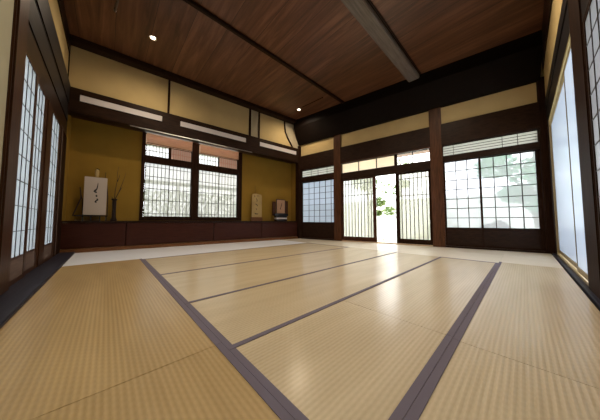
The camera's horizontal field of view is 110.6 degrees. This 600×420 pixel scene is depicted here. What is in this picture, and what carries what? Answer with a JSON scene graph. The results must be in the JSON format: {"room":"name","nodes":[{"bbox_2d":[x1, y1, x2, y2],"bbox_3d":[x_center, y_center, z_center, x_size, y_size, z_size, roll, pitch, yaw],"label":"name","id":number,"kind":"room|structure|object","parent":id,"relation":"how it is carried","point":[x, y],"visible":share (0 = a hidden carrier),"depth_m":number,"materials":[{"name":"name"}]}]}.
{"room":"japanese tatami room","nodes":[
{"label":"japanese tatami room","id":0,"kind":"room"},
{"bbox_2d":[48,0,68,73],"bbox_3d":[-1.365,-2.490,0.721,0.115,0.850,7.300,3,-4,-43],"label":"wall","id":1,"kind":"structure","parent":0,"point":[54,7],"depth_m":2.75,"materials":[{"name":"paint"}]},
{"bbox_2d":[0,0,29,294],"bbox_3d":[-1.989,-1.044,1.408,0.122,3.202,0.220,3,-4,-43],"label":"trim","id":2,"kind":"structure","parent":1,"relation":"attached to","point":[14,101],"depth_m":1.38,"materials":[{"name":"brown wood"}]},
{"bbox_2d":[35,0,70,101],"bbox_3d":[-1.294,-2.005,0.706,0.075,0.320,7.220,3,-4,-43],"label":"trim","id":3,"kind":"structure","parent":1,"relation":"attached to","point":[43,6],"depth_m":2.32,"materials":[{"name":"brown wood"}]},
{"bbox_2d":[57,0,70,52],"bbox_3d":[-1.300,-2.798,0.764,0.015,0.230,7.250,3,-4,-43],"label":"trim","id":4,"kind":"structure","parent":1,"relation":"attached to","point":[60,2],"depth_m":2.93,"materials":[{"name":"brown wood"}]},
{"bbox_2d":[66,53,69,134],"bbox_3d":[-3.757,-0.997,3.302,0.043,3.450,0.057,3,-4,-43],"label":"trim","id":5,"kind":"structure","parent":1,"relation":"attached to","point":[69,53],"depth_m":3.36,"materials":[{"name":"brown wood"}]},
{"bbox_2d":[62,115,71,220],"bbox_3d":[-3.913,-0.872,3.405,0.130,2.088,0.290,2,-4,-38],"label":"wall","id":6,"kind":"structure","parent":0,"point":[68,135],"depth_m":3.46,"materials":[{"name":"yellow paint"}]},
{"bbox_2d":[27,25,66,133],"bbox_3d":[-1.307,-1.431,0.662,0.078,0.270,7.220,3,-4,-43],"label":"trim","id":7,"kind":"structure","parent":6,"relation":"attached to","point":[32,48],"depth_m":2.13,"materials":[{"name":"brown wood"}]},
{"bbox_2d":[28,0,67,120],"bbox_3d":[-1.297,-1.705,0.686,0.065,0.280,7.220,3,-4,-43],"label":"trim","id":8,"kind":"structure","parent":6,"relation":"attached to","point":[35,24],"depth_m":2.12,"materials":[{"name":"brown wood"}]},
{"bbox_2d":[52,126,66,256],"bbox_3d":[-3.561,-0.264,3.041,0.080,1.822,0.540,3,-4,-43],"label":"trim","id":9,"kind":"structure","parent":6,"relation":"attached to","point":[57,239],"depth_m":3.04,"materials":[{"name":"brown wood"}]},
{"bbox_2d":[65,117,290,220],"bbox_3d":[-2.239,-0.783,4.976,5.270,2.095,0.100,2,-4,-38],"label":"wall","id":10,"kind":"structure","parent":0,"point":[93,145],"depth_m":3.99,"materials":[{"name":"yellow paint"}]},
{"bbox_2d":[139,132,241,220],"bbox_3d":[-2.376,-0.676,4.829,2.100,1.845,0.110,2,-4,-38],"label":"window","id":11,"kind":"structure","parent":10,"relation":"in","point":[178,185],"depth_m":4.69,"materials":[{"name":"white paper"}]},
{"bbox_2d":[147,133,192,150],"bbox_3d":[-2.760,-1.441,4.445,0.830,0.212,0.014,2,-4,-38],"label":"blind","id":12,"kind":"object","parent":11,"relation":"attached to","point":[185,146],"visible":1,"depth_m":4.42,"materials":[{"name":"brown fabric"}]},
{"bbox_2d":[200,144,238,159],"bbox_3d":[-1.944,-1.406,5.090,0.910,0.212,0.014,2,-4,-38],"label":"blind","id":13,"kind":"object","parent":11,"relation":"attached to","point":[203,148],"visible":1,"depth_m":5.06,"materials":[{"name":"red wood"}]},
{"bbox_2d":[146,134,234,159],"bbox_3d":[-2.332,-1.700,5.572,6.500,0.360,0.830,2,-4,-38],"label":"trim","id":14,"kind":"structure","parent":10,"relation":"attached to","point":[146,134],"depth_m":5.38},
{"bbox_2d":[69,45,290,146],"bbox_3d":[-1.918,-2.273,4.877,4.950,0.830,0.120,2,-4,-38],"label":"wall","id":15,"kind":"structure","parent":0,"point":[88,71],"depth_m":4.09,"materials":[{"name":"paint"}]},
{"bbox_2d":[79,94,162,121],"bbox_3d":[-3.147,-1.807,3.736,1.136,0.121,0.009,2,-4,-38],"label":"panel","id":16,"kind":"object","parent":15,"relation":"attached to","point":[82,98],"visible":1,"depth_m":3.68,"materials":[{"name":"grey"}]},
{"bbox_2d":[167,80,170,112],"bbox_3d":[-2.650,-2.290,4.202,0.035,0.710,0.030,2,-4,-38],"label":"trim","id":17,"kind":"structure","parent":15,"relation":"attached to","point":[169,81],"depth_m":4.19,"materials":[{"name":"brown wood"}]},
{"bbox_2d":[68,86,297,163],"bbox_3d":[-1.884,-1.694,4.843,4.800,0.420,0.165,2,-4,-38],"label":"trim","id":18,"kind":"structure","parent":15,"relation":"attached to","point":[170,124],"depth_m":4.14,"materials":[{"name":"brown wood"}]},
{"bbox_2d":[70,34,295,124],"bbox_3d":[-1.828,-2.649,4.784,4.750,0.090,0.170,2,-4,-38],"label":"trim","id":19,"kind":"structure","parent":15,"relation":"attached to","point":[81,43],"depth_m":4.09,"materials":[{"name":"brown wood"}]},
{"bbox_2d":[130,125,251,152],"bbox_3d":[-2.157,-1.501,4.533,2.400,0.014,0.016,2,-4,-38],"label":"trim","id":20,"kind":"structure","parent":15,"relation":"attached to","point":[130,125],"depth_m":4.36,"materials":[{"name":"silver metal"}]},
{"bbox_2d":[180,121,245,142],"bbox_3d":[-1.902,-1.754,4.720,1.441,0.121,0.009,2,-4,-38],"label":"panel","id":21,"kind":"object","parent":15,"relation":"attached to","point":[182,123],"visible":1,"depth_m":4.65,"materials":[{"name":"grey"}]},
{"bbox_2d":[249,109,250,135],"bbox_3d":[-1.271,-2.231,5.291,0.050,0.710,0.030,2,-4,-38],"label":"trim","id":22,"kind":"structure","parent":15,"relation":"attached to","point":[249,109],"depth_m":5.28,"materials":[{"name":"brown wood"}]},
{"bbox_2d":[251,110,257,137],"bbox_3d":[-1.177,-2.224,5.381,0.208,0.693,0.006,2,-4,-38],"label":"trim","id":23,"kind":"structure","parent":15,"relation":"attached to","point":[254,115],"depth_m":5.38,"materials":[{"name":"paint"}]},
{"bbox_2d":[258,112,259,137],"bbox_3d":[-1.071,-2.222,5.449,0.040,0.710,0.030,2,-4,-38],"label":"trim","id":24,"kind":"structure","parent":15,"relation":"attached to","point":[258,112],"depth_m":5.44,"materials":[{"name":"brown wood"}]},
{"bbox_2d":[260,142,296,154],"bbox_3d":[-0.577,-1.697,5.767,1.201,0.121,0.009,2,-4,-38],"label":"panel","id":25,"kind":"object","parent":15,"relation":"attached to","point":[262,144],"visible":1,"depth_m":5.74,"materials":[{"name":"grey"}]},
{"bbox_2d":[284,121,292,146],"bbox_3d":[-0.336,-2.183,6.030,0.326,0.708,0.040,2,-4,-38],"label":"trim","id":26,"kind":"structure","parent":15,"relation":"attached to","point":[284,121],"depth_m":5.97,"materials":[{"name":"brown wood"}]},
{"bbox_2d":[285,122,298,148],"bbox_3d":[-0.235,-2.183,6.124,0.560,0.695,0.007,2,-4,-38],"label":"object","id":27,"kind":"structure","parent":15,"relation":"attached to","point":[290,131],"depth_m":6.12,"materials":[{"name":"paint"}]},
{"bbox_2d":[295,146,301,238],"bbox_3d":[-0.036,-0.513,6.221,0.135,2.800,0.160,2,-4,-38],"label":"trim","id":28,"kind":"structure","parent":15,"relation":"attached to","point":[298,190],"depth_m":6.16,"materials":[{"name":"brown wood"}]},
{"bbox_2d":[291,163,295,220],"bbox_3d":[-0.115,-0.604,6.394,0.170,2.300,0.300,2,-4,-38],"label":"wall","id":29,"kind":"structure","parent":0,"point":[293,165],"depth_m":6.37,"materials":[{"name":"yellow paint"}]},
{"bbox_2d":[63,0,543,119],"bbox_3d":[0.040,-2.803,3.516,6.250,0.080,6.000,3,-4,-43],"label":"ceiling","id":30,"kind":"structure","parent":0,"point":[322,40],"depth_m":3.32,"materials":[{"name":"brown wood"}]},
{"bbox_2d":[114,0,118,12],"bbox_3d":[-2.490,-2.789,2.827,0.282,0.024,0.032,-3,-4,40],"label":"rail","id":31,"kind":"object","parent":30,"relation":"attached to","point":[117,1],"visible":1,"depth_m":2.84,"materials":[{"name":"brown wood"}]},
{"bbox_2d":[149,35,156,40],"bbox_3d":[-2.365,-2.766,3.345,0.112,0.012,0.112,3,-4,-43],"label":"recessed light","id":32,"kind":"object","parent":30,"relation":"in","point":[152,37],"visible":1,"depth_m":3.34,"materials":[{"name":"white"}]},
{"bbox_2d":[183,0,343,103],"bbox_3d":[-0.678,-2.741,3.513,4.800,0.045,0.070,3,-4,-43],"label":"trim","id":33,"kind":"structure","parent":30,"relation":"attached to","point":[192,3],"depth_m":3.42,"materials":[{"name":"brown wood"}]},
{"bbox_2d":[341,0,418,81],"bbox_3d":[0.462,-2.775,2.509,5.100,0.085,0.205,3,-4,-43],"label":"trim","id":34,"kind":"structure","parent":30,"relation":"attached to","point":[361,10],"depth_m":3.21,"materials":[{"name":"brown wood"}]},
{"bbox_2d":[367,0,420,74],"bbox_3d":[0.544,-2.808,2.421,5.100,0.030,0.036,3,-4,-43],"label":"trim","id":35,"kind":"structure","parent":30,"relation":"attached to","point":[374,8],"depth_m":3.25,"materials":[{"name":"brown wood"}]},
{"bbox_2d":[341,160,429,179],"bbox_3d":[1.893,-0.892,4.860,1.970,0.180,0.105,-2,-4,36],"label":"trim","id":36,"kind":"structure","parent":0,"point":[423,165],"depth_m":4.71,"materials":[{"name":"brown wood"}]},
{"bbox_2d":[342,155,393,172],"bbox_3d":[1.621,-1.098,5.076,1.290,0.255,0.024,-2,-4,36],"label":"window","id":37,"kind":"structure","parent":36,"relation":"attached to","point":[385,161],"depth_m":5.04,"materials":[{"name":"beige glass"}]},
{"bbox_2d":[396,149,429,164],"bbox_3d":[2.429,-1.131,4.479,0.640,0.255,0.024,-2,-4,36],"label":"window","id":38,"kind":"structure","parent":36,"relation":"attached to","point":[412,157],"depth_m":4.47,"materials":[{"name":"white glass"}]},
{"bbox_2d":[301,65,543,155],"bbox_3d":[1.997,-2.163,4.880,5.125,1.050,0.120,-2,-4,36],"label":"wall","id":39,"kind":"structure","parent":0,"point":[527,94],"depth_m":4.13,"materials":[{"name":"paint"}]},
{"bbox_2d":[302,178,333,238],"bbox_3d":[0.497,-0.028,5.845,1.080,1.620,0.030,-2,-4,36],"label":"window","id":40,"kind":"structure","parent":39,"relation":"in","point":[318,195],"depth_m":5.83,"materials":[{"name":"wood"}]},
{"bbox_2d":[301,166,333,181],"bbox_3d":[0.498,-1.008,5.901,1.080,0.345,0.105,-2,-4,36],"label":"window","id":41,"kind":"structure","parent":40,"relation":"attached to","point":[330,169],"depth_m":5.87,"materials":[{"name":"white paper"}]},
{"bbox_2d":[333,134,341,240],"bbox_3d":[1.017,-0.593,5.493,0.210,2.880,0.145,-2,-4,36],"label":"trim","id":42,"kind":"structure","parent":39,"relation":"attached to","point":[337,138],"depth_m":5.43,"materials":[{"name":"brown wood"}]},
{"bbox_2d":[340,147,429,163],"bbox_3d":[1.854,-1.245,4.827,1.970,0.030,0.055,-2,-4,36],"label":"trim","id":43,"kind":"structure","parent":39,"relation":"attached to","point":[423,148],"depth_m":4.71,"materials":[{"name":"red wood"}]},
{"bbox_2d":[397,150,428,157],"bbox_3d":[2.354,-1.616,5.271,8.000,0.360,0.980,-2,-4,36],"label":"trim","id":44,"kind":"structure","parent":39,"relation":"attached to","point":[423,151],"depth_m":5.37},
{"bbox_2d":[294,30,542,145],"bbox_3d":[1.857,-2.358,4.745,4.875,0.675,0.280,-2,-4,36],"label":"ceiling beam","id":45,"kind":"structure","parent":39,"relation":"attached to","point":[515,63],"depth_m":4.06,"materials":[{"name":"brown wood"}]},
{"bbox_2d":[300,102,539,170],"bbox_3d":[1.982,-1.458,4.822,4.925,0.435,0.130,-2,-4,36],"label":"trim","id":46,"kind":"structure","parent":39,"relation":"attached to","point":[523,118],"depth_m":4.06,"materials":[{"name":"brown wood"}]},
{"bbox_2d":[428,107,445,246],"bbox_3d":[2.769,-0.663,4.198,0.210,2.880,0.145,-2,-4,36],"label":"trim","id":47,"kind":"structure","parent":39,"relation":"attached to","point":[436,154],"depth_m":4.14,"materials":[{"name":"brown wood"}]},
{"bbox_2d":[442,129,539,162],"bbox_3d":[3.373,-1.129,3.775,1.295,0.335,0.105,-2,-4,36],"label":"window","id":48,"kind":"structure","parent":39,"relation":"in","point":[531,136],"depth_m":3.70,"materials":[{"name":"white paper"}]},
{"bbox_2d":[536,76,554,253],"bbox_3d":[3.958,-0.711,3.318,0.160,2.880,0.145,-2,-4,36],"label":"trim","id":49,"kind":"structure","parent":39,"relation":"attached to","point":[540,84],"depth_m":3.29,"materials":[{"name":"brown wood"}]},
{"bbox_2d":[544,0,562,95],"bbox_3d":[1.237,-2.387,0.772,7.700,1.050,0.115,3,-4,-43],"label":"wall","id":50,"kind":"structure","parent":0,"point":[556,4],"depth_m":2.49,"materials":[{"name":"paint"}]},
{"bbox_2d":[542,0,551,69],"bbox_3d":[1.157,-2.660,0.799,7.600,0.500,0.011,3,-4,-43],"label":"trim","id":51,"kind":"structure","parent":50,"relation":"attached to","point":[547,3],"depth_m":2.80,"materials":[{"name":"brown wood"}]},
{"bbox_2d":[545,0,567,109],"bbox_3d":[1.177,-1.803,0.732,7.600,0.160,0.065,3,-4,-43],"label":"trim","id":52,"kind":"structure","parent":50,"relation":"attached to","point":[564,2],"depth_m":2.15,"materials":[{"name":"brown wood"}]},
{"bbox_2d":[546,7,569,123],"bbox_3d":[1.186,-1.599,0.711,7.600,0.250,0.077,3,-4,-43],"label":"trim","id":53,"kind":"structure","parent":50,"relation":"attached to","point":[566,29],"depth_m":2.12,"materials":[{"name":"brown wood"}]},
{"bbox_2d":[568,0,599,298],"bbox_3d":[2.014,-0.569,1.419,0.373,2.310,0.106,3,-4,-43],"label":"trim","id":54,"kind":"structure","parent":50,"relation":"attached to","point":[589,201],"depth_m":1.41,"materials":[{"name":"brown wood"}]},
{"bbox_2d":[581,0,588,21],"bbox_3d":[0.864,-1.385,0.399,2.760,0.210,0.078,3,-4,-43],"label":"trim","id":55,"kind":"structure","parent":50,"relation":"attached to","point":[584,3],"depth_m":1.32,"materials":[{"name":"brown wood"}]},
{"bbox_3d":[0.000,0.774,3.216,6.050,0.084,6.200,3,-4,-43],"label":"floor","id":56,"kind":"structure","parent":0,"visible":0},
{"bbox_2d":[0,252,74,328],"bbox_3d":[-1.264,0.554,0.594,0.315,0.078,7.220,3,-4,-43],"label":"trim","id":57,"kind":"structure","parent":56,"relation":"on","point":[20,292],"depth_m":1.54,"materials":[{"name":"brown wood"}]},
{"bbox_2d":[0,0,13,174],"bbox_3d":[-1.778,-0.648,1.142,0.100,2.382,0.425,3,-4,-43],"label":"wall","id":58,"kind":"structure","parent":57,"relation":"on","point":[6,6],"depth_m":1.29,"materials":[{"name":"beige paint"}]},
{"bbox_2d":[9,50,38,286],"bbox_3d":[-2.233,-0.339,1.672,0.010,1.822,0.525,3,-4,-43],"label":"door","id":59,"kind":"structure","parent":57,"relation":"on","point":[28,119],"depth_m":1.71,"materials":[{"name":"white paper"}]},
{"bbox_2d":[25,80,46,273],"bbox_3d":[-2.583,-0.319,2.026,0.010,1.822,0.520,3,-4,-43],"label":"door","id":60,"kind":"structure","parent":57,"relation":"on","point":[41,110],"depth_m":2.07,"materials":[{"name":"white paper"}]},
{"bbox_2d":[36,99,52,266],"bbox_3d":[-2.852,-0.306,2.280,0.080,1.822,0.210,3,-4,-43],"label":"trim","id":61,"kind":"structure","parent":57,"relation":"on","point":[49,106],"depth_m":2.27,"materials":[{"name":"brown wood"}]},
{"bbox_2d":[42,108,60,263],"bbox_3d":[-3.123,-0.287,2.615,0.010,1.822,0.640,3,-4,-43],"label":"door","id":62,"kind":"structure","parent":57,"relation":"on","point":[55,125],"depth_m":2.62,"materials":[{"name":"white paper"}]},
{"bbox_2d":[0,259,220,419],"bbox_3d":[-1.479,0.613,1.576,0.708,0.058,2.633,3,-4,-43],"label":"mat","id":63,"kind":"object","parent":56,"relation":"on","point":[89,330],"visible":0.85,"depth_m":0.90,"materials":[{"name":"beige wicker"}]},
{"bbox_2d":[33,343,294,419],"bbox_3d":[-0.364,0.548,0.379,0.708,0.058,0.638,3,-4,-43],"label":"mat","id":64,"kind":"object","parent":56,"relation":"on","point":[212,383],"visible":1,"depth_m":0.59,"materials":[{"name":"beige wicker"}]},
{"bbox_2d":[59,221,297,252],"bbox_3d":[-2.008,0.530,4.781,4.669,0.560,0.380,2,-4,-38],"label":"shelf","id":65,"kind":"object","parent":56,"relation":"on","point":[95,249],"visible":0.44,"depth_m":3.98,"materials":[{"name":"brown wood"}]},
{"bbox_2d":[72,168,107,220],"bbox_3d":[-3.598,-0.274,3.588,0.437,0.916,0.076,2,-4,-38],"label":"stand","id":66,"kind":"object","parent":65,"relation":"on","point":[95,188],"visible":1,"depth_m":3.60,"materials":[{"name":"beige paper"}]},
{"bbox_2d":[60,223,126,248],"bbox_3d":[-3.533,0.426,3.599,0.796,0.412,0.347,2,-4,-38],"label":"base cabinet","id":67,"kind":"object","parent":65,"relation":"on","point":[73,235],"visible":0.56,"depth_m":3.45,"materials":[{"name":"brown wood"}]},
{"bbox_2d":[110,168,125,220],"bbox_3d":[-3.316,-0.300,3.781,0.192,0.990,0.093,0,-3,-5],"label":"vase","id":68,"kind":"object","parent":65,"relation":"on","point":[113,217],"visible":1,"depth_m":3.75,"materials":[{"name":"black ceramic"}]},
{"bbox_2d":[126,222,213,245],"bbox_3d":[-2.625,0.465,4.316,1.502,0.412,0.347,2,-4,-38],"label":"base cabinet","id":69,"kind":"object","parent":65,"relation":"on","point":[150,232],"visible":0.99,"depth_m":4.12,"materials":[{"name":"brown wood"}]},
{"bbox_2d":[213,222,261,240],"bbox_3d":[-1.565,0.511,5.154,1.187,0.412,0.347,2,-4,-38],"label":"base cabinet","id":70,"kind":"object","parent":65,"relation":"on","point":[222,230],"visible":0.98,"depth_m":4.97,"materials":[{"name":"brown wood"}]},
{"bbox_2d":[251,194,262,220],"bbox_3d":[-1.163,-0.181,5.604,0.325,0.950,0.060,2,-4,-38],"label":"writing tablet","id":71,"kind":"object","parent":65,"relation":"on","point":[256,198],"visible":1,"depth_m":5.59,"materials":[{"name":"beige"}]},
{"bbox_2d":[261,222,296,237],"bbox_3d":[-0.643,0.550,5.882,1.147,0.412,0.347,2,-4,-38],"label":"base cabinet","id":72,"kind":"object","parent":65,"relation":"on","point":[269,229],"visible":0.98,"depth_m":5.71,"materials":[{"name":"brown wood"}]},
{"bbox_3d":[-0.558,0.291,5.994,0.360,0.050,0.177,3,-4,-43],"label":"flat box","id":73,"kind":"object","parent":65,"relation":"on","visible":0},
{"bbox_3d":[-0.558,0.243,5.997,0.360,0.044,0.177,3,-4,-43],"label":"flat box","id":74,"kind":"object","parent":73,"relation":"on","visible":0},
{"bbox_3d":[-0.558,0.196,5.999,0.360,0.048,0.177,3,-4,-43],"label":"flat box","id":75,"kind":"object","parent":74,"relation":"on","visible":0},
{"bbox_2d":[272,199,287,215],"bbox_3d":[-0.558,-0.068,6.013,0.540,0.480,0.100,2,-4,-38],"label":"stand","id":76,"kind":"object","parent":75,"relation":"on","point":[280,207],"visible":1,"depth_m":5.98,"materials":[{"name":"brown wood"}]},
{"bbox_2d":[62,240,304,266],"bbox_3d":[-1.688,0.750,4.068,3.805,0.054,1.410,3,-4,-43],"label":"board","id":77,"kind":"object","parent":56,"relation":"on","point":[131,254],"visible":0.55,"depth_m":3.46,"materials":[{"name":"beige wood"}]},
{"bbox_2d":[143,243,346,274],"bbox_3d":[-0.563,0.711,3.382,3.093,0.058,1.123,3,-4,-43],"label":"mat","id":78,"kind":"object","parent":56,"relation":"on","point":[180,263],"visible":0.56,"depth_m":2.88,"materials":[{"name":"beige fabric"}]},
{"bbox_2d":[158,247,396,303],"bbox_3d":[0.130,0.671,2.638,3.093,0.057,0.908,3,-4,-43],"label":"mat","id":79,"kind":"object","parent":56,"relation":"on","point":[192,286],"visible":0.68,"depth_m":2.00,"materials":[{"name":"beige wicker"}]},
{"bbox_2d":[186,252,441,349],"bbox_3d":[0.649,0.640,2.080,3.093,0.057,0.613,3,-4,-43],"label":"mat","id":80,"kind":"object","parent":56,"relation":"on","point":[239,318],"visible":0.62,"depth_m":1.35,"materials":[{"name":"beige wicker"}]},
{"bbox_2d":[301,237,333,240],"bbox_3d":[0.499,0.824,5.797,1.075,0.085,0.110,-2,-4,36],"label":"trim","id":81,"kind":"structure","parent":56,"relation":"on","point":[301,237],"depth_m":5.73,"materials":[{"name":"brown wood"}]},
{"bbox_2d":[229,301,452,419],"bbox_3d":[0.194,0.573,0.850,0.748,0.057,0.568,3,-4,-43],"label":"mat","id":82,"kind":"object","parent":56,"relation":"on","point":[344,360],"visible":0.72,"depth_m":0.74,"materials":[{"name":"beige wicker"}]},
{"bbox_2d":[342,240,432,246],"bbox_3d":[1.897,0.776,4.775,1.970,0.070,0.150,-2,-4,36],"label":"trim","id":83,"kind":"structure","parent":56,"relation":"on","point":[342,240],"depth_m":4.63,"materials":[{"name":"brown wood"}]},
{"bbox_2d":[342,176,376,241],"bbox_3d":[1.440,-0.014,5.126,0.870,1.545,0.030,-2,-4,36],"label":"door","id":84,"kind":"structure","parent":83,"relation":"on","point":[359,204],"depth_m":5.11,"materials":[{"name":"red wood"}]},
{"bbox_2d":[395,170,432,244],"bbox_3d":[2.421,-0.051,4.444,0.680,1.545,0.030,-2,-4,36],"label":"door","id":85,"kind":"structure","parent":83,"relation":"on","point":[413,189],"depth_m":4.44,"materials":[{"name":"white paper"}]},
{"bbox_2d":[283,238,505,262],"bbox_3d":[1.452,0.777,4.581,1.486,0.055,4.327,3,-4,-43],"label":"mat","id":86,"kind":"object","parent":56,"relation":"on","point":[495,256],"visible":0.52,"depth_m":3.57,"materials":[{"name":"beige wicker"}]},
{"bbox_2d":[344,257,497,336],"bbox_3d":[1.327,0.630,1.902,2.343,0.058,0.568,3,-4,-43],"label":"mat","id":87,"kind":"object","parent":56,"relation":"on","point":[438,295],"visible":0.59,"depth_m":1.44,"materials":[{"name":"beige wicker"}]},
{"bbox_2d":[446,246,546,252],"bbox_3d":[3.372,0.711,3.673,1.295,0.080,0.110,-2,-4,36],"label":"trim","id":88,"kind":"structure","parent":56,"relation":"on","point":[497,249],"depth_m":3.57,"materials":[{"name":"brown wood"}]},
{"bbox_2d":[443,158,483,247],"bbox_3d":[3.072,-0.134,3.931,0.560,1.635,0.036,-2,-4,36],"label":"door","id":89,"kind":"structure","parent":88,"relation":"attached to","point":[462,178],"depth_m":3.93,"materials":[{"name":"white paper"}]},
{"bbox_2d":[480,150,545,250],"bbox_3d":[3.607,-0.153,3.579,0.750,1.635,0.030,-2,-4,36],"label":"sliding door","id":90,"kind":"structure","parent":88,"relation":"attached to","point":[512,203],"depth_m":3.56,"materials":[{"name":"white paper"}]},
{"bbox_2d":[403,339,599,419],"bbox_3d":[0.303,0.539,0.224,1.403,0.058,0.493,3,-4,-43],"label":"mat","id":91,"kind":"object","parent":56,"relation":"on","point":[468,382],"visible":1,"depth_m":0.60,"materials":[{"name":"beige wicker"}]},
{"bbox_2d":[453,262,599,388],"bbox_3d":[1.723,0.611,1.544,2.473,0.058,0.493,3,-4,-43],"label":"mat","id":92,"kind":"object","parent":56,"relation":"on","point":[538,317],"visible":0.85,"depth_m":1.03,"materials":[{"name":"beige wicker"}]},
{"bbox_2d":[500,251,563,268],"bbox_3d":[3.169,0.685,2.885,1.469,0.055,0.493,3,-4,-43],"label":"mat","id":93,"kind":"object","parent":56,"relation":"on","point":[527,258],"visible":0.74,"depth_m":2.73,"materials":[{"name":"beige wicker"}]},
{"bbox_2d":[552,253,599,310],"bbox_3d":[1.202,0.556,0.576,7.600,0.072,0.190,3,-4,-43],"label":"trim","id":94,"kind":"structure","parent":56,"relation":"on","point":[583,286],"depth_m":1.66,"materials":[{"name":"brown wood"}]},
{"bbox_2d":[547,122,556,253],"bbox_3d":[3.879,-0.335,3.146,0.350,2.010,0.090,3,-4,-43],"label":"trim","id":95,"kind":"structure","parent":94,"relation":"on","point":[548,122],"depth_m":3.14,"materials":[{"name":"brown wood"}]},
{"bbox_2d":[548,34,588,285],"bbox_3d":[2.930,-0.387,2.300,2.175,1.998,0.040,3,-4,-43],"label":"trim","id":96,"kind":"structure","parent":94,"relation":"on","point":[560,80],"depth_m":2.59,"materials":[{"name":"brown wood"}]},
{"bbox_2d":[551,79,576,267],"bbox_3d":[3.121,-0.354,2.470,1.618,1.885,0.012,3,-4,-43],"label":"door","id":97,"kind":"structure","parent":96,"relation":"attached to","point":[562,178],"depth_m":2.41,"materials":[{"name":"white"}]},
{"bbox_2d":[563,45,587,280],"bbox_3d":[2.342,-0.392,1.765,0.524,1.885,0.012,3,-4,-43],"label":"door","id":98,"kind":"structure","parent":96,"relation":"attached to","point":[580,244],"depth_m":1.78,"materials":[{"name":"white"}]},
{"bbox_2d":[583,0,599,238],"bbox_3d":[1.549,-0.352,1.027,0.815,1.785,0.010,3,-4,-43],"label":"door","id":99,"kind":"structure","parent":94,"relation":"on","point":[591,21],"depth_m":1.25,"materials":[{"name":"brown wood"}]},
{"label":"outside","id":100,"kind":"structure","parent":0,"visible":0},
{"bbox_2d":[377,239,396,241],"bbox_3d":[0.714,1.271,6.795,30.000,0.100,28.000,3,-4,-43],"label":"garden","id":101,"kind":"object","parent":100,"point":[377,239],"depth_m":9.22,"materials":[{"name":"white"}]},
{"bbox_2d":[376,177,386,215],"bbox_3d":[2.585,-0.313,8.015,1.054,3.214,1.579,1,-3,-21],"label":"tree","id":102,"kind":"object","parent":101,"relation":"on","point":[380,203],"visible":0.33,"depth_m":7.52,"materials":[{"name":"green plant"}]},
{"bbox_2d":[377,230,389,240],"bbox_3d":[2.749,0.950,6.949,0.594,0.611,0.561,3,-4,-43],"label":"bush","id":103,"kind":"object","parent":101,"relation":"on","point":[378,230],"visible":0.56,"depth_m":6.92,"materials":[{"name":"green plant"}]},
{"bbox_2d":[376,200,396,239],"bbox_3d":[5.264,0.445,9.094,13.000,1.900,0.200,-2,-4,36],"label":"wall","id":104,"kind":"structure","parent":101,"relation":"on","point":[387,223],"depth_m":9.80,"materials":[{"name":"paint"}]},
{"bbox_2d":[380,158,411,216],"bbox_3d":[4.027,-0.574,8.744,0.834,3.812,1.399,3,-4,-43],"label":"tree","id":105,"kind":"object","parent":101,"relation":"on","point":[387,209],"visible":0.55,"depth_m":8.82,"materials":[{"name":"green plant"}]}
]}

